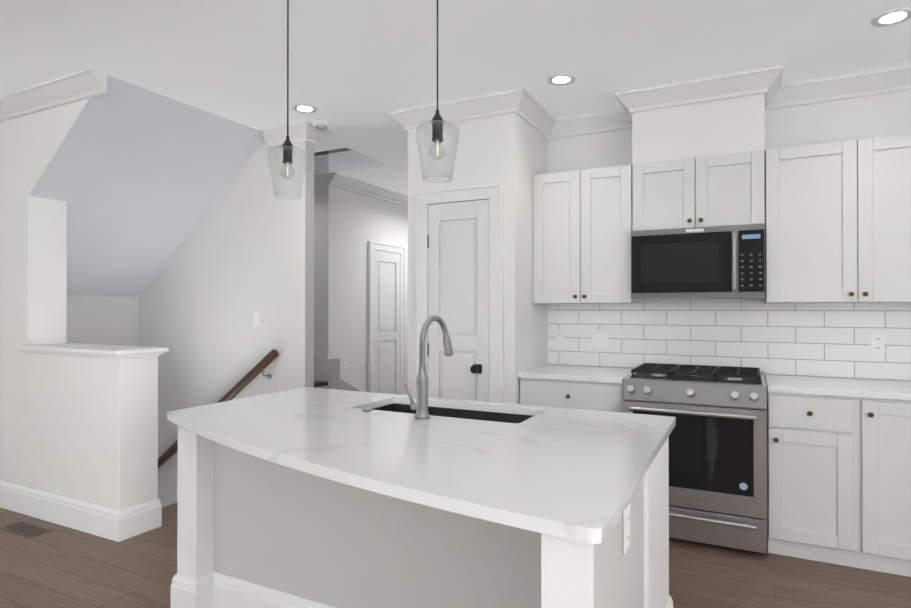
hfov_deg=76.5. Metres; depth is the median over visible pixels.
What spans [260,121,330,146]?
crown molding
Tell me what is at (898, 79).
crown molding
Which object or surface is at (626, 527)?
outlet
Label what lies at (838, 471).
base cabinet
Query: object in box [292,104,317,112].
recessed light
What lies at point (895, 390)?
countertop
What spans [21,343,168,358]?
trim
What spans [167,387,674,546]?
island countertop
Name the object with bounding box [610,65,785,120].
crown molding
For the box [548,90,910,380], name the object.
wall
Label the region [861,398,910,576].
base cabinet
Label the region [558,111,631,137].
crown molding
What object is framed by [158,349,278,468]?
stair handrail
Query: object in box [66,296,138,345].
wall
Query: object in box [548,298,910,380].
tile backsplash
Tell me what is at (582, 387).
base cabinet
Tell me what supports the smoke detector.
attached to the ceiling at (360, 71)
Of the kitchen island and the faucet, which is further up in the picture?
the faucet
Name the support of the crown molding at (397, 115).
attached to the wall at (509, 152)
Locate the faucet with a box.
[404,315,452,418]
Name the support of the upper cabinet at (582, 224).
attached to the wall at (881, 115)
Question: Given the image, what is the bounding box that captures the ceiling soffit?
[28,75,263,296]
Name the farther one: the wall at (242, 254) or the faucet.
the wall at (242, 254)
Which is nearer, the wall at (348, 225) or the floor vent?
the floor vent
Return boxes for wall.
[0,98,157,510]
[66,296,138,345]
[139,140,313,506]
[314,152,317,353]
[318,150,407,394]
[408,113,547,403]
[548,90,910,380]
[632,94,764,163]
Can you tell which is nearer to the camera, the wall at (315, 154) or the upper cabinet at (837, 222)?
the upper cabinet at (837, 222)
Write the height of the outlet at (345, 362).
0.115 m
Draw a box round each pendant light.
[268,0,306,198]
[415,0,459,182]
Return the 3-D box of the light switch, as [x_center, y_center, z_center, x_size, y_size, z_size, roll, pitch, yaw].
[-1.589,0.116,4.630,0.072,0.115,0.008,0,0,27]
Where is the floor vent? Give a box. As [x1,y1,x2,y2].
[0,521,52,537]
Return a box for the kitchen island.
[170,423,675,607]
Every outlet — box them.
[343,357,347,367]
[555,330,564,345]
[591,330,608,345]
[623,501,629,553]
[870,334,884,352]
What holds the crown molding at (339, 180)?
attached to the wall at (348, 225)
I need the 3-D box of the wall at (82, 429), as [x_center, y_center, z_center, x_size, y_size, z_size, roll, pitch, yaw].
[-3.333,1.004,4.177,3.260,4.720,0.240,0,0,27]
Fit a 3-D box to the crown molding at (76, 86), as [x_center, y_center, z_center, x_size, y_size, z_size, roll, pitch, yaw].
[-3.466,-1.299,4.071,3.130,0.116,0.092,0,0,27]
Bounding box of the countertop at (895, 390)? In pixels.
[765,374,910,401]
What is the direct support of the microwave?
attached to the upper cabinet at (717, 190)
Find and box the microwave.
[631,223,764,298]
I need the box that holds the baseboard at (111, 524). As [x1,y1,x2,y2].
[0,481,161,541]
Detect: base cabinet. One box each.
[518,364,633,411]
[767,394,860,567]
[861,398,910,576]
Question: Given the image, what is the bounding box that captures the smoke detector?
[312,120,330,128]
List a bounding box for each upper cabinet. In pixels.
[533,164,640,303]
[632,150,764,230]
[765,134,910,302]
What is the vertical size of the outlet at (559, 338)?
0.115 m
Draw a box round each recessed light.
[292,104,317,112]
[547,74,575,85]
[871,8,910,26]
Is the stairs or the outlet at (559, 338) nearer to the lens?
the outlet at (559, 338)
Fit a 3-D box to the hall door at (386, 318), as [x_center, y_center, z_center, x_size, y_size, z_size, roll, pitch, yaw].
[-0.810,0.333,6.847,0.037,2.092,0.734,0,0,27]
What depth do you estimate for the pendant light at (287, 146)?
2.44 m
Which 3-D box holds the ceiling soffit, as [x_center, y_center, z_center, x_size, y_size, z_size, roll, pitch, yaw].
[-2.487,-0.715,4.360,1.610,1.280,1.314,0,0,27]
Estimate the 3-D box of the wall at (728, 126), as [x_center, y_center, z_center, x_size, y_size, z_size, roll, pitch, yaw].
[1.561,-1.135,3.730,0.760,0.448,0.330,0,0,27]
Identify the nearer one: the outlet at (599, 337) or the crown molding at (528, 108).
the crown molding at (528, 108)
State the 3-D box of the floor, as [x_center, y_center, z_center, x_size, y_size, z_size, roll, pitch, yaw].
[-0.429,1.506,2.670,9.800,0.300,10.800,0,0,27]
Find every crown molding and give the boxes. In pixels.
[0,68,106,121]
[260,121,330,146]
[329,172,407,207]
[390,110,405,129]
[402,88,533,130]
[521,98,561,139]
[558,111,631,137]
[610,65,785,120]
[765,65,910,109]
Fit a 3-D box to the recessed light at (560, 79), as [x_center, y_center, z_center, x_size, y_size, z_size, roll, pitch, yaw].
[0.639,-1.355,3.490,0.170,0.008,0.170,0,0,27]
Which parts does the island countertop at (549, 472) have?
soap cap by the sink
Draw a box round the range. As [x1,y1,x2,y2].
[622,363,766,553]
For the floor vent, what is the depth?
3.48 m
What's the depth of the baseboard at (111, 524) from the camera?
3.50 m
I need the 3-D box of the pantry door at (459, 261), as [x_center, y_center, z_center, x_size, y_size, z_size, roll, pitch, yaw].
[0.007,0.287,3.888,0.651,2.151,0.082,0,0,27]
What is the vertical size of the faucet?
0.394 m
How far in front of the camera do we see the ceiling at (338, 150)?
5.87 m
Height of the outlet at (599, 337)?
0.115 m
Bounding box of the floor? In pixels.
[0,503,910,607]
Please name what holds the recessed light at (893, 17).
in the ceiling at (360, 71)
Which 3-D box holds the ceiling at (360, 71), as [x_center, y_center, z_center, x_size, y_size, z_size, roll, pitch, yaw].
[-0.429,-1.464,2.686,9.800,0.200,10.800,0,0,27]
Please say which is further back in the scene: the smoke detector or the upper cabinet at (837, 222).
the smoke detector
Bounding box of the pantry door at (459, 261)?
[415,183,503,402]
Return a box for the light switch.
[254,312,260,325]
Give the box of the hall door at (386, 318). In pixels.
[368,241,404,394]
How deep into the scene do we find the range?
3.21 m
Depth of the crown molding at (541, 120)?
4.10 m
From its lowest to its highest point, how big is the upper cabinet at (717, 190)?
0.438 m
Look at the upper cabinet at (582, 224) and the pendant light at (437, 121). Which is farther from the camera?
the upper cabinet at (582, 224)
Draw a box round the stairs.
[314,351,361,391]
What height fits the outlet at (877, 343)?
0.115 m
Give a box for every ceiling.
[0,0,910,195]
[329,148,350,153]
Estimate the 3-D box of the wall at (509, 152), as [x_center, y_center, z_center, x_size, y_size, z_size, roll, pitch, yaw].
[0.212,0.004,4.298,0.815,2.720,0.830,0,0,27]

